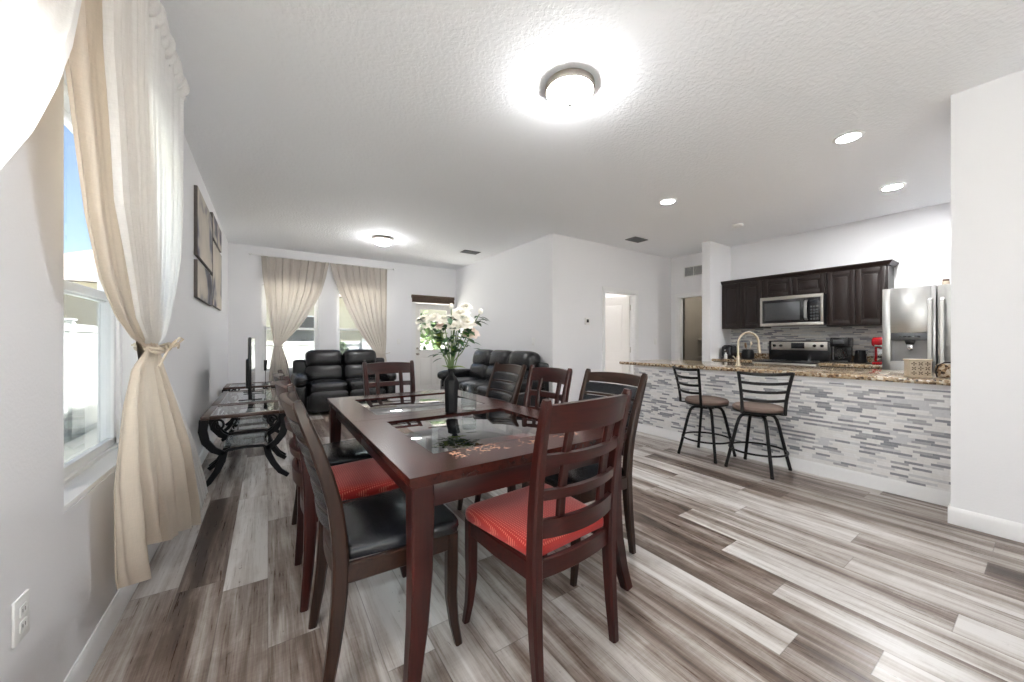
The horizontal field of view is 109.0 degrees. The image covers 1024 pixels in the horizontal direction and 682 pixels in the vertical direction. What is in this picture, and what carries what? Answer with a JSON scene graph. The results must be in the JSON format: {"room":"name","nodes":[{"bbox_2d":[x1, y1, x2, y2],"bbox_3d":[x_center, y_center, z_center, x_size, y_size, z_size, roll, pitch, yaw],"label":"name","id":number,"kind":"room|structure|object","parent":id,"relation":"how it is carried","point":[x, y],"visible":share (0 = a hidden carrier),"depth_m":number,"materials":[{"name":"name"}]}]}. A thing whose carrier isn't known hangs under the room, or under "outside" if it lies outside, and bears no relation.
{"room":"dining room","nodes":[
{"label":"dining room","id":0,"kind":"room"},
{"bbox_2d":[0,68,227,681],"bbox_3d":[-1.945,-0.210,1.767,0.170,2.840,10.700,0,0,-34],"label":"wall","id":1,"kind":"structure","parent":0,"point":[66,561],"depth_m":1.10,"materials":[{"name":"white paint"}]},
{"bbox_2d":[11,589,29,648],"bbox_3d":[-1.303,0.735,0.970,0.010,0.116,0.072,0,0,-34],"label":"wall outlet","id":2,"kind":"object","parent":1,"relation":"attached to","point":[20,609],"visible":1,"depth_m":0.96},
{"bbox_2d":[19,601,26,617],"bbox_3d":[-1.300,0.715,0.971,0.003,0.028,0.032,0,0,-34],"label":"receptacle","id":3,"kind":"object","parent":2,"relation":"attached to","point":[23,604],"depth_m":0.97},
{"bbox_2d":[19,616,26,632],"bbox_3d":[-1.300,0.755,0.971,0.003,0.028,0.032,0,0,-34],"label":"receptacle","id":4,"kind":"object","parent":2,"relation":"attached to","point":[23,620],"depth_m":0.97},
{"bbox_2d":[64,83,121,511],"bbox_3d":[-1.780,-0.205,1.523,0.164,1.530,0.930,0,0,-34],"label":"window","id":5,"kind":"structure","parent":1,"relation":"in","point":[82,473],"depth_m":1.83,"materials":[{"name":"white plastic"}]},
{"bbox_2d":[63,419,225,681],"bbox_3d":[-1.885,1.155,1.843,0.014,0.108,10.160,0,0,-34],"label":"baseboard","id":6,"kind":"structure","parent":1,"relation":"attached to","point":[83,666],"depth_m":1.44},
{"bbox_2d":[194,185,211,272],"bbox_3d":[-3.104,-1.080,3.680,0.028,0.620,1.030,0,0,-34],"label":"print","id":7,"kind":"object","parent":1,"relation":"attached to","point":[202,216],"visible":1,"depth_m":3.50},
{"bbox_2d":[194,259,211,305],"bbox_3d":[-3.104,-0.560,3.680,0.028,0.340,1.030,0,0,-34],"label":"print","id":8,"kind":"object","parent":1,"relation":"attached to","point":[202,277],"visible":1,"depth_m":3.50},
{"bbox_2d":[210,240,221,310],"bbox_3d":[-3.679,-0.780,4.541,0.028,0.740,0.920,0,0,-34],"label":"print","id":9,"kind":"object","parent":1,"relation":"attached to","point":[216,274],"visible":0.78,"depth_m":4.45},
{"bbox_2d":[210,212,221,252],"bbox_3d":[-3.679,-1.330,4.541,0.028,0.280,0.920,0,0,-34],"label":"print","id":10,"kind":"object","parent":1,"relation":"attached to","point":[216,232],"visible":0.77,"depth_m":4.45},
{"bbox_3d":[-1.074,-1.410,0.756,0.154,0.070,3.258,0,0,-34],"label":"curtain rod","id":11,"kind":"object","parent":1,"relation":"attached to","visible":0},
{"bbox_2d":[0,0,81,168],"bbox_3d":[-0.673,-0.177,0.287,0.094,2.573,1.894,0,0,-32],"label":"sheer curtain","id":12,"kind":"object","parent":11,"relation":"hanging from","point":[37,37],"visible":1,"depth_m":0.73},
{"bbox_2d":[65,0,200,588],"bbox_3d":[-1.565,-0.165,1.550,0.219,2.570,1.502,0,0,-34],"label":"linen curtain","id":13,"kind":"object","parent":11,"relation":"hanging from","point":[156,496],"visible":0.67,"depth_m":1.44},
{"bbox_2d":[102,0,207,510],"bbox_3d":[-1.663,-0.207,1.760,0.111,2.513,1.647,0,0,-33],"label":"sheer curtain","id":14,"kind":"object","parent":11,"relation":"hanging from","point":[147,87],"visible":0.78,"depth_m":1.46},
{"bbox_2d":[228,243,455,392],"bbox_3d":[-3.045,-0.210,7.281,4.130,2.840,0.170,0,0,-34],"label":"wall","id":15,"kind":"structure","parent":0,"point":[245,277],"depth_m":6.87,"materials":[{"name":"white paint"}]},
{"bbox_2d":[262,285,317,372],"bbox_3d":[-4.012,-0.215,6.632,0.880,1.550,0.164,0,0,-34],"label":"window","id":16,"kind":"structure","parent":15,"relation":"in","point":[264,327],"depth_m":6.45,"materials":[{"name":"white plastic"}]},
{"bbox_2d":[248,252,394,270],"bbox_3d":[-3.440,-1.470,6.855,2.448,0.070,0.099,0,0,-34],"label":"curtain rod","id":17,"kind":"object","parent":15,"relation":"attached to","point":[249,253],"visible":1,"depth_m":6.72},
{"bbox_2d":[261,256,328,388],"bbox_3d":[-3.857,-0.175,6.533,1.048,2.570,0.115,0,0,-30],"label":"curtain","id":18,"kind":"object","parent":17,"relation":"hanging from","point":[292,287],"visible":0.82,"depth_m":6.46,"materials":[{"name":"fabric"}]},
{"bbox_2d":[330,263,389,361],"bbox_3d":[-2.934,-0.175,7.147,1.134,2.570,0.116,0,0,-37],"label":"curtain","id":19,"kind":"object","parent":17,"relation":"hanging from","point":[363,290],"visible":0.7,"depth_m":7.21,"materials":[{"name":"fabric"}]},
{"bbox_2d":[337,290,358,350],"bbox_3d":[-3.031,-0.215,7.287,0.880,1.550,0.164,0,0,-34],"label":"window","id":20,"kind":"structure","parent":15,"relation":"in","point":[338,293],"depth_m":7.09,"materials":[{"name":"white plastic"}]},
{"bbox_2d":[411,294,454,303],"bbox_3d":[-1.717,-0.908,8.002,0.980,0.153,0.070,0,0,-34],"label":"roller blind","id":21,"kind":"object","parent":15,"relation":"attached to","point":[415,298],"visible":1,"depth_m":7.96,"materials":[{"name":"brown wood"}]},
{"bbox_2d":[412,302,455,390],"bbox_3d":[-1.753,0.155,8.128,1.020,2.110,0.178,0,0,-34],"label":"door","id":22,"kind":"structure","parent":15,"relation":"in","point":[426,369],"depth_m":8.03,"materials":[{"name":"white paint"}]},
{"bbox_2d":[456,235,547,368],"bbox_3d":[-0.364,-0.210,7.094,0.120,2.840,3.460,0,0,-34],"label":"wall","id":23,"kind":"structure","parent":0,"point":[510,287],"depth_m":6.54,"materials":[{"name":"white paint"}]},
{"bbox_2d":[86,405,1023,681],"bbox_3d":[1.721,1.270,4.218,9.050,0.120,10.700,0,0,-34],"label":"floor","id":24,"kind":"structure","parent":0,"point":[737,573],"depth_m":1.72,"materials":[{"name":"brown wood"}]},
{"bbox_2d":[198,401,288,486],"bbox_3d":[-2.419,0.911,3.339,0.631,0.601,0.640,0,0,-34],"label":"side table","id":25,"kind":"object","parent":24,"relation":"on","point":[215,413],"visible":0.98,"depth_m":3.20,"materials":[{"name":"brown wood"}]},
{"bbox_2d":[209,388,285,465],"bbox_3d":[-2.933,0.911,4.108,0.631,0.601,1.150,0,0,-34],"label":"side table","id":26,"kind":"object","parent":24,"relation":"on","point":[227,397],"visible":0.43,"depth_m":4.02,"materials":[{"name":"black glass"}]},
{"bbox_2d":[233,415,267,423],"bbox_3d":[-2.933,0.880,4.108,0.310,0.008,1.090,0,0,-34],"label":"glass shelf","id":27,"kind":"object","parent":26,"relation":"attached to","point":[261,417],"depth_m":4.07,"materials":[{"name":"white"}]},
{"bbox_2d":[238,337,263,400],"bbox_3d":[-2.877,0.285,4.043,0.200,0.645,0.960,0,0,-33],"label":"television","id":28,"kind":"object","parent":26,"relation":"on","point":[250,361],"visible":1,"depth_m":3.74,"materials":[{"name":"black plastic"}]},
{"bbox_2d":[222,381,275,430],"bbox_3d":[-3.689,0.911,5.154,0.616,0.601,0.570,0,0,-34],"label":"side table","id":29,"kind":"object","parent":24,"relation":"on","point":[234,386],"visible":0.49,"depth_m":5.02,"materials":[{"name":"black glass"}]},
{"bbox_2d":[262,360,268,383],"bbox_3d":[-3.482,0.438,5.154,0.090,0.340,0.090,0,0,-34],"label":"antenna","id":30,"kind":"object","parent":29,"relation":"on","point":[265,361],"visible":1,"depth_m":5.15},
{"bbox_2d":[272,370,371,524],"bbox_3d":[-1.177,0.700,2.353,0.614,1.027,0.480,0,0,-34],"label":"dining chair","id":31,"kind":"object","parent":24,"relation":"on","point":[342,452],"visible":0.06,"depth_m":2.31,"materials":[{"name":"brown wood"}]},
{"bbox_2d":[274,376,405,612],"bbox_3d":[-0.901,0.701,1.911,0.576,1.025,0.474,0,0,-34],"label":"dining chair","id":32,"kind":"object","parent":24,"relation":"on","point":[366,477],"visible":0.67,"depth_m":1.76,"materials":[{"name":"brown wood"}]},
{"bbox_2d":[291,349,396,412],"bbox_3d":[-2.988,0.663,6.530,1.654,1.014,0.952,0,0,-34],"label":"loveseat","id":33,"kind":"object","parent":24,"relation":"on","point":[322,375],"visible":0.8,"depth_m":6.39,"materials":[{"name":"black leather"}]},
{"bbox_2d":[305,350,341,366],"bbox_3d":[-3.412,0.335,6.620,0.609,0.357,0.331,0,0,-34],"label":"cushion","id":34,"kind":"object","parent":33,"relation":"on","point":[313,358],"depth_m":6.49,"materials":[{"name":"black leather"}]},
{"bbox_2d":[305,365,342,381],"bbox_3d":[-3.362,0.590,6.545,0.609,0.349,0.297,0,0,-34],"label":"lumbar cushion","id":35,"kind":"object","parent":33,"relation":"on","point":[313,372],"depth_m":6.43,"materials":[{"name":"black leather"}]},
{"bbox_2d":[306,379,347,393],"bbox_3d":[-3.184,0.790,6.279,0.609,0.248,0.680,0,0,-34],"label":"seat cushion","id":36,"kind":"object","parent":33,"relation":"on","point":[313,386],"depth_m":6.03,"materials":[{"name":"black leather"}]},
{"bbox_2d":[343,364,374,380],"bbox_3d":[-2.859,0.590,6.882,0.609,0.349,0.297,0,0,-34],"label":"lumbar cushion","id":37,"kind":"object","parent":33,"relation":"on","point":[350,371],"depth_m":6.70,"materials":[{"name":"black leather"}]},
{"bbox_2d":[342,349,376,365],"bbox_3d":[-2.909,0.335,6.956,0.609,0.357,0.331,0,0,-34],"label":"cushion","id":38,"kind":"object","parent":33,"relation":"on","point":[352,357],"depth_m":6.81,"materials":[{"name":"black leather"}]},
{"bbox_2d":[345,377,383,391],"bbox_3d":[-2.681,0.790,6.616,0.609,0.248,0.680,0,0,-34],"label":"seat cushion","id":39,"kind":"object","parent":33,"relation":"on","point":[354,384],"depth_m":6.33,"materials":[{"name":"black leather"}]},
{"bbox_2d":[279,386,461,681],"bbox_3d":[-0.581,0.700,1.482,0.614,1.027,0.480,0,0,-34],"label":"dining chair","id":40,"kind":"object","parent":24,"relation":"on","point":[376,523],"visible":0.94,"depth_m":1.31,"materials":[{"name":"brown wood"}]},
{"bbox_2d":[362,360,431,452],"bbox_3d":[-1.027,0.701,3.237,0.474,1.025,0.576,0,0,-34],"label":"dining chair","id":41,"kind":"object","parent":24,"relation":"on","point":[378,368],"visible":0.23,"depth_m":3.39,"materials":[{"name":"brown wood"}]},
{"bbox_2d":[327,389,632,681],"bbox_3d":[-0.445,0.834,2.325,1.126,0.768,2.051,0,0,-34],"label":"dining table","id":42,"kind":"object","parent":24,"relation":"on","point":[428,480],"visible":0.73,"depth_m":1.51,"materials":[{"name":"brown wood"}]},
{"bbox_2d":[444,369,457,412],"bbox_3d":[-0.382,0.312,2.295,0.085,0.274,0.085,0,0,-11],"label":"vase","id":43,"kind":"object","parent":42,"relation":"on","point":[451,382],"visible":0.99,"depth_m":2.26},
{"bbox_2d":[415,303,487,368],"bbox_3d":[-0.373,0.001,2.297,0.471,0.498,0.267,0,0,-10],"label":"flower bouquet","id":44,"kind":"object","parent":43,"relation":"in","point":[459,317],"visible":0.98,"depth_m":2.28,"materials":[{"name":"white plant"}]},
{"bbox_2d":[438,362,525,509],"bbox_3d":[-0.244,0.700,2.961,0.614,1.027,0.480,0,0,-32],"label":"dining chair","id":45,"kind":"object","parent":24,"relation":"on","point":[508,389],"visible":0.57,"depth_m":2.89,"materials":[{"name":"brown wood"}]},
{"bbox_2d":[437,349,548,406],"bbox_3d":[-0.414,0.663,6.206,0.952,1.014,2.324,0,0,-34],"label":"reclining sofa","id":46,"kind":"object","parent":24,"relation":"on","point":[479,373],"visible":0.5,"depth_m":6.08,"materials":[{"name":"black leather"}]},
{"bbox_2d":[456,377,481,389],"bbox_3d":[-0.846,0.790,6.672,0.680,0.248,0.631,0,0,-34],"label":"seat cushion","id":47,"kind":"object","parent":46,"relation":"on","point":[460,379],"depth_m":6.53,"materials":[{"name":"black leather"}]},
{"bbox_2d":[459,380,488,393],"bbox_3d":[-0.497,0.790,6.151,0.680,0.248,0.631,0,0,-34],"label":"seat cushion","id":48,"kind":"object","parent":46,"relation":"on","point":[469,387],"depth_m":5.92,"materials":[{"name":"black leather"}]},
{"bbox_2d":[469,363,487,379],"bbox_3d":[-0.580,0.590,6.850,0.297,0.349,0.631,0,0,-34],"label":"lumbar cushion","id":49,"kind":"object","parent":46,"relation":"on","point":[477,370],"depth_m":6.67,"materials":[{"name":"black leather"}]},
{"bbox_2d":[473,349,493,365],"bbox_3d":[-0.505,0.335,6.900,0.331,0.357,0.630,0,0,-34],"label":"cushion","id":50,"kind":"object","parent":46,"relation":"on","point":[480,358],"depth_m":6.72,"materials":[{"name":"black leather"}]},
{"bbox_2d":[476,384,493,395],"bbox_3d":[-0.149,0.790,5.630,0.680,0.248,0.631,0,0,-34],"label":"seat cushion","id":51,"kind":"object","parent":46,"relation":"on","point":[481,390],"depth_m":5.53,"materials":[{"name":"black leather"}]},
{"bbox_2d":[485,365,503,379],"bbox_3d":[-0.231,0.590,6.329,0.297,0.349,0.631,0,0,-34],"label":"lumbar cushion","id":52,"kind":"object","parent":46,"relation":"on","point":[488,368],"depth_m":6.37,"materials":[{"name":"black leather"}]},
{"bbox_2d":[489,350,512,365],"bbox_3d":[-0.156,0.335,6.379,0.331,0.357,0.630,0,0,-34],"label":"cushion","id":53,"kind":"object","parent":46,"relation":"on","point":[500,356],"depth_m":6.22,"materials":[{"name":"black leather"}]},
{"bbox_2d":[508,369,528,377],"bbox_3d":[0.117,0.590,5.808,0.297,0.349,0.631,0,0,-34],"label":"lumbar cushion","id":54,"kind":"object","parent":46,"relation":"on","point":[527,370],"depth_m":5.54,"materials":[{"name":"black leather"}]},
{"bbox_2d":[508,351,540,369],"bbox_3d":[0.192,0.335,5.858,0.331,0.357,0.630,0,0,-34],"label":"cushion","id":55,"kind":"object","parent":46,"relation":"on","point":[528,358],"depth_m":5.64,"materials":[{"name":"black leather"}]},
{"bbox_2d":[474,365,572,502],"bbox_3d":[0.088,0.701,2.579,0.576,1.025,0.474,0,0,-34],"label":"dining chair","id":56,"kind":"object","parent":24,"relation":"on","point":[560,376],"visible":0.25,"depth_m":2.69,"materials":[{"name":"brown wood"}]},
{"bbox_2d":[462,388,631,681],"bbox_3d":[0.142,0.701,1.494,0.474,1.025,0.576,0,0,-38],"label":"dining chair","id":57,"kind":"object","parent":24,"relation":"on","point":[537,519],"visible":1,"depth_m":1.33,"materials":[{"name":"brown wood"}]},
{"bbox_2d":[522,368,647,586],"bbox_3d":[0.425,0.700,2.155,0.614,1.027,0.480,0,0,-34],"label":"dining chair","id":58,"kind":"object","parent":24,"relation":"on","point":[586,472],"visible":0.33,"depth_m":2.06,"materials":[{"name":"brown wood"}]},
{"bbox_2d":[672,366,736,463],"bbox_3d":[2.048,0.741,3.870,0.542,0.939,0.508,0,0,-18],"label":"bar stool","id":59,"kind":"object","parent":24,"relation":"on","point":[700,401],"visible":0.99,"depth_m":3.81,"materials":[{"name":"black metal"}]},
{"bbox_2d":[724,371,794,479],"bbox_3d":[2.332,0.741,3.466,0.572,0.939,0.572,0,0,21],"label":"bar stool","id":60,"kind":"object","parent":24,"relation":"on","point":[749,407],"visible":1,"depth_m":3.31,"materials":[{"name":"black metal"}]},
{"bbox_2d":[752,341,832,366],"bbox_3d":[4.026,0.588,5.276,0.741,1.185,0.762,0,0,-34],"label":"range","id":61,"kind":"object","parent":24,"relation":"on","point":[798,353],"visible":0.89,"depth_m":5.33,"materials":[{"name":"silver metal"}]},
{"bbox_2d":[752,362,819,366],"bbox_3d":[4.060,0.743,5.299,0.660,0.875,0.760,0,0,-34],"label":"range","id":62,"kind":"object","parent":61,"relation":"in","point":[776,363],"depth_m":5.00,"materials":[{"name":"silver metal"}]},
{"bbox_2d":[752,359,829,363],"bbox_3d":[4.054,0.295,5.295,0.675,0.020,0.762,0,0,-34],"label":"cooktop","id":63,"kind":"object","parent":61,"relation":"in","point":[765,361],"depth_m":5.22,"materials":[{"name":"black glass"}]},
{"bbox_2d":[820,366,875,368],"bbox_3d":[4.473,0.770,4.734,0.600,0.880,0.600,0,0,-34],"label":"base cabinet","id":64,"kind":"object","parent":24,"relation":"on","point":[820,366],"visible":0.1,"depth_m":4.59,"materials":[{"name":"brown wood"}]},
{"bbox_2d":[818,355,881,368],"bbox_3d":[4.468,0.263,4.728,0.633,0.130,0.615,0,0,-34],"label":"countertop","id":65,"kind":"structure","parent":64,"relation":"on","point":[869,358],"depth_m":4.62,"materials":[{"name":"stone"}]},
{"bbox_2d":[830,337,853,362],"bbox_3d":[4.440,0.121,4.907,0.244,0.335,0.206,0,0,-34],"label":"coffee maker","id":66,"kind":"object","parent":65,"relation":"on","point":[843,347],"visible":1,"depth_m":4.87,"materials":[{"name":"black plastic"}]},
{"bbox_2d":[854,350,866,362],"bbox_3d":[4.566,0.202,4.785,0.137,0.175,0.137,0,0,11],"label":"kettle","id":67,"kind":"object","parent":65,"relation":"on","point":[860,355],"visible":0.93,"depth_m":4.74,"materials":[{"name":"black plastic"}]},
{"bbox_2d":[871,337,881,364],"bbox_3d":[4.582,0.118,4.536,0.220,0.342,0.156,0,0,-34],"label":"stand mixer","id":68,"kind":"object","parent":65,"relation":"on","point":[876,342],"visible":0.57,"depth_m":4.53,"materials":[{"name":"red plastic"}]},
{"bbox_2d":[882,284,950,371],"bbox_3d":[4.796,0.297,4.006,0.853,1.785,0.910,0,0,-34],"label":"refrigerator","id":69,"kind":"object","parent":24,"relation":"on","point":[916,321],"visible":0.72,"depth_m":3.97,"materials":[{"name":"silver metal"}]},
{"bbox_3d":[3.704,0.770,5.886,0.600,0.880,0.610,0,0,-34],"label":"base cabinet","id":70,"kind":"object","parent":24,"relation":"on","visible":0},
{"bbox_2d":[712,353,768,362],"bbox_3d":[3.694,0.263,5.885,0.633,0.130,0.618,0,0,-34],"label":"countertop","id":71,"kind":"structure","parent":70,"relation":"on","point":[757,356],"depth_m":5.84,"materials":[{"name":"stone"}]},
{"bbox_2d":[721,345,736,358],"bbox_3d":[3.597,0.178,6.049,0.255,0.222,0.164,0,0,-34],"label":"toaster","id":72,"kind":"object","parent":71,"relation":"on","point":[730,350],"visible":0.88,"depth_m":5.97,"materials":[{"name":"black plastic"}]},
{"bbox_2d":[741,341,753,358],"bbox_3d":[3.748,0.146,5.801,0.180,0.285,0.180,0,0,-34],"label":"utensil crock","id":73,"kind":"object","parent":71,"relation":"on","point":[746,353],"visible":0.98,"depth_m":5.75,"materials":[{"name":"black ceramic"}]},
{"bbox_3d":[2.882,0.767,4.074,0.760,0.886,2.730,0,0,-34],"label":"base cabinet","id":74,"kind":"object","parent":24,"relation":"on","visible":0},
{"bbox_2d":[619,359,950,385],"bbox_3d":[2.756,0.303,4.128,1.030,0.038,3.000,0,0,-34],"label":"countertop","id":75,"kind":"structure","parent":74,"relation":"on","point":[811,371],"depth_m":3.61,"materials":[{"name":"stone"}]},
{"bbox_2d":[733,331,761,365],"bbox_3d":[2.665,0.087,4.145,0.301,0.392,0.118,0,0,-4],"label":"kitchen faucet","id":76,"kind":"object","parent":75,"relation":"on","point":[737,358],"visible":0.95,"depth_m":4.11,"materials":[{"name":"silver metal"}]},
{"bbox_2d":[903,359,932,377],"bbox_3d":[3.169,0.212,2.852,0.134,0.142,0.100,0,0,26],"label":"box","id":77,"kind":"object","parent":75,"relation":"on","point":[915,368],"visible":1,"depth_m":2.82,"materials":[{"name":"cardboard"}]},
{"bbox_2d":[935,362,950,377],"bbox_3d":[3.322,0.221,2.814,0.108,0.125,0.090,0,0,26],"label":"napkin holder","id":78,"kind":"object","parent":75,"relation":"on","point":[943,370],"visible":0.81,"depth_m":2.79,"materials":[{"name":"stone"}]},
{"bbox_2d":[160,0,1023,269],"bbox_3d":[1.721,-1.705,4.218,9.050,0.150,10.700,0,0,-34],"label":"ceiling","id":79,"kind":"structure","parent":0,"point":[329,127],"depth_m":2.60,"materials":[{"name":"white paint"}]},
{"bbox_2d":[372,235,392,246],"bbox_3d":[-2.046,-1.558,5.777,0.316,0.144,0.316,0,0,-34],"label":"ceiling light","id":80,"kind":"object","parent":79,"relation":"attached to","point":[381,240],"visible":1,"depth_m":5.68,"materials":[{"name":"white glass"}]},
{"bbox_2d":[461,250,480,254],"bbox_3d":[-0.763,-1.625,6.683,0.320,0.010,0.200,0,0,-34],"label":"ceiling vent","id":81,"kind":"object","parent":79,"relation":"in","point":[463,251],"visible":1,"depth_m":6.69,"materials":[{"name":"silver metal"}]},
{"bbox_2d":[545,68,594,110],"bbox_3d":[0.369,-1.558,2.327,0.316,0.144,0.316,0,0,-34],"label":"ceiling light","id":82,"kind":"object","parent":79,"relation":"attached to","point":[568,89],"visible":1,"depth_m":2.25,"materials":[{"name":"white glass"}]},
{"bbox_2d":[625,236,647,242],"bbox_3d":[2.001,-1.625,5.860,0.320,0.010,0.200,0,0,-34],"label":"ceiling vent","id":83,"kind":"object","parent":79,"relation":"in","point":[633,239],"visible":1,"depth_m":5.83,"materials":[{"name":"silver metal"}]},
{"bbox_2d":[659,198,676,204],"bbox_3d":[1.814,-1.623,4.250,0.200,0.011,0.200,0,0,-34],"label":"recessed light","id":84,"kind":"object","parent":79,"relation":"in","point":[666,201],"visible":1,"depth_m":4.24,"materials":[{"name":"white glass"}]},
{"bbox_2d":[732,223,742,227],"bbox_3d":[3.166,-1.611,5.124,0.140,0.038,0.140,0,0,-34],"label":"smoke detector","id":85,"kind":"object","parent":79,"relation":"attached to","point":[738,225],"visible":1,"depth_m":5.09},
{"bbox_2d":[832,130,865,143],"bbox_3d":[2.684,-1.623,2.913,0.200,0.011,0.200,0,0,-34],"label":"recessed light","id":86,"kind":"object","parent":79,"relation":"in","point":[850,136],"visible":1,"depth_m":2.90,"materials":[{"name":"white glass"}]},
{"bbox_2d":[879,183,905,190],"bbox_3d":[4.017,-1.623,3.852,0.200,0.011,0.200,0,0,-34],"label":"recessed light","id":87,"kind":"object","parent":79,"relation":"in","point":[896,185],"visible":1,"depth_m":3.84,"materials":[{"name":"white glass"}]},
{"bbox_2d":[548,233,684,403],"bbox_3d":[1.826,-0.210,7.686,4.420,2.840,2.250,0,0,-34],"label":"wall","id":88,"kind":"structure","parent":0,"point":[578,269],"depth_m":5.98,"materials":[{"name":"white paint"}]},
{"bbox_2d":[602,286,638,393],"bbox_3d":[1.671,0.147,6.723,0.940,2.125,0.853,0,0,-34],"label":"door","id":89,"kind":"structure","parent":88,"relation":"in","point":[620,315],"depth_m":6.71,"materials":[{"name":"white wood"}]},
{"bbox_2d":[683,297,701,360],"bbox_3d":[4.168,-0.210,7.117,1.360,2.840,2.000,0,0,-34],"label":"wall","id":90,"kind":"structure","parent":0,"point":[692,313],"depth_m":7.64,"materials":[{"name":"paint"}]},
{"bbox_2d":[702,241,730,361],"bbox_3d":[3.467,-0.210,6.185,0.680,2.840,0.130,0,0,-34],"label":"wall","id":91,"kind":"structure","parent":0,"point":[716,257],"depth_m":6.03,"materials":[{"name":"white paint"}]},
{"bbox_2d":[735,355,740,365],"bbox_3d":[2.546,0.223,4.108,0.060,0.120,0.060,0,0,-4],"label":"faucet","id":92,"kind":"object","parent":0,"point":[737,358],"depth_m":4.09,"materials":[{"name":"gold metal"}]},
{"bbox_2d":[634,365,950,491],"bbox_3d":[2.490,0.767,3.822,0.152,0.886,2.793,0,0,-34],"label":"kitchen island","id":93,"kind":"structure","parent":0,"point":[898,431],"depth_m":3.17,"materials":[{"name":"tile"}]},
{"bbox_2d":[637,423,950,506],"bbox_3d":[2.427,1.153,3.789,0.014,0.113,2.778,0,0,-34],"label":"baseboard","id":94,"kind":"structure","parent":93,"relation":"attached to","point":[927,494],"depth_m":3.20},
{"bbox_2d":[671,202,950,359],"bbox_3d":[4.395,-0.210,5.482,0.160,2.840,4.270,0,0,-34],"label":"wall","id":95,"kind":"structure","parent":0,"point":[919,239],"depth_m":5.06,"materials":[{"name":"white paint"}]},
{"bbox_2d":[675,291,701,359],"bbox_3d":[3.481,0.150,6.798,0.136,2.120,0.875,0,0,-34],"label":"door frame","id":96,"kind":"structure","parent":95,"relation":"in","point":[678,297],"depth_m":7.08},
{"bbox_2d":[684,264,701,277],"bbox_3d":[3.438,-1.310,6.749,0.020,0.200,0.560,0,0,-34],"label":"air vent","id":97,"kind":"object","parent":95,"relation":"in","point":[696,270],"visible":0.68,"depth_m":6.82,"materials":[{"name":"silver metal"}]},
{"bbox_2d":[722,280,770,328],"bbox_3d":[3.825,-0.570,5.975,0.318,0.740,0.611,0,0,-34],"label":"upper cabinet","id":98,"kind":"object","parent":95,"relation":"attached to","point":[740,301],"visible":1,"depth_m":5.87,"materials":[{"name":"brown wood"}]},
{"bbox_2d":[762,342,767,349],"bbox_3d":[4.069,0.080,5.871,0.010,0.116,0.072,0,0,-34],"label":"wall outlet","id":99,"kind":"object","parent":95,"relation":"attached to","point":[764,344],"visible":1,"depth_m":5.87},
{"bbox_2d":[763,272,826,297],"bbox_3d":[4.210,-0.797,5.399,0.318,0.285,0.766,0,0,-34],"label":"upper cabinet","id":100,"kind":"object","parent":95,"relation":"attached to","point":[811,283],"visible":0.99,"depth_m":5.28,"materials":[{"name":"brown wood"}]},
{"bbox_2d":[760,293,826,326],"bbox_3d":[4.154,-0.436,5.362,0.450,0.433,0.762,0,0,-34],"label":"microwave","id":101,"kind":"object","parent":100,"relation":"attached to","point":[806,309],"visible":0.99,"depth_m":5.21,"materials":[{"name":"silver metal"}]},
{"bbox_2d":[721,259,898,284],"bbox_3d":[4.207,-0.968,5.379,0.344,0.055,2.027,0,0,-34],"label":"crown molding","id":102,"kind":"structure","parent":100,"relation":"attached to","point":[891,262],"depth_m":5.05,"materials":[{"name":"brown wood"}]},
{"bbox_2d":[827,265,893,326],"bbox_3d":[4.590,-0.570,4.830,0.318,0.740,0.596,0,0,-34],"label":"upper cabinet","id":103,"kind":"object","parent":95,"relation":"attached to","point":[854,296],"visible":0.95,"depth_m":4.72,"materials":[{"name":"brown wood"}]},
{"bbox_2d":[951,69,1023,523],"bbox_3d":[3.939,-0.210,1.296,0.450,2.840,3.016,0,0,-34],"label":"wall","id":104,"kind":"structure","parent":0,"point":[987,119],"depth_m":2.30,"materials":[{"name":"white paint"}]},
{"bbox_2d":[948,506,1023,542],"bbox_3d":[3.710,1.154,1.222,0.014,0.110,2.908,0,0,-34],"label":"baseboard","id":105,"kind":"structure","parent":104,"relation":"attached to","point":[1003,528],"depth_m":2.29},
{"label":"outside","id":106,"kind":"structure","parent":0,"visible":0},
{"bbox_3d":[-11.115,1.510,16.627,120.000,0.100,120.000,0,0,-34],"label":"lawn","id":107,"kind":"structure","parent":106,"visible":0},
{"bbox_2d":[64,318,96,443],"bbox_3d":[-4.802,0.575,3.045,0.150,1.770,14.550,0,0,-34],"label":"vinyl fence","id":108,"kind":"object","parent":107,"relation":"on","point":[80,341],"visible":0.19,"depth_m":5.31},
{"bbox_2d":[64,250,445,340],"bbox_3d":[-10.839,-1.240,18.014,16.900,5.400,8.900,0,0,-34],"label":"house","id":109,"kind":"structure","parent":107,"relation":"on","point":[79,267],"depth_m":12.28,"materials":[{"name":"paint"}]},
{"bbox_2d":[340,341,349,352],"bbox_3d":[-5.189,0.711,10.824,0.852,1.517,0.862,0,0,-34],"label":"shrub","id":110,"kind":"object","parent":107,"relation":"on","point":[342,344],"visible":0.08,"depth_m":10.77,"materials":[{"name":"green plant"}]},
{"bbox_2d":[266,339,445,367],"bbox_3d":[-2.846,0.700,13.254,14.550,1.520,0.150,0,0,-34],"label":"vinyl fence","id":111,"kind":"object","parent":107,"relation":"on","point":[294,350],"visible":0.06,"depth_m":10.88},
{"bbox_2d":[420,311,439,349],"bbox_3d":[-2.936,0.186,10.819,1.837,2.550,1.845,0,0,-34],"label":"shrub","id":112,"kind":"object","parent":107,"relation":"on","point":[429,337],"visible":0.07,"depth_m":10.46,"materials":[{"name":"green plant"}]},
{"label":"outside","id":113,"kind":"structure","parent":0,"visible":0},
{"bbox_2d":[64,428,96,462],"bbox_3d":[2.628,1.400,5.065,14.400,0.120,19.500,0,0,-34],"label":"paving","id":114,"kind":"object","parent":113,"point":[82,443],"visible":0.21,"depth_m":4.72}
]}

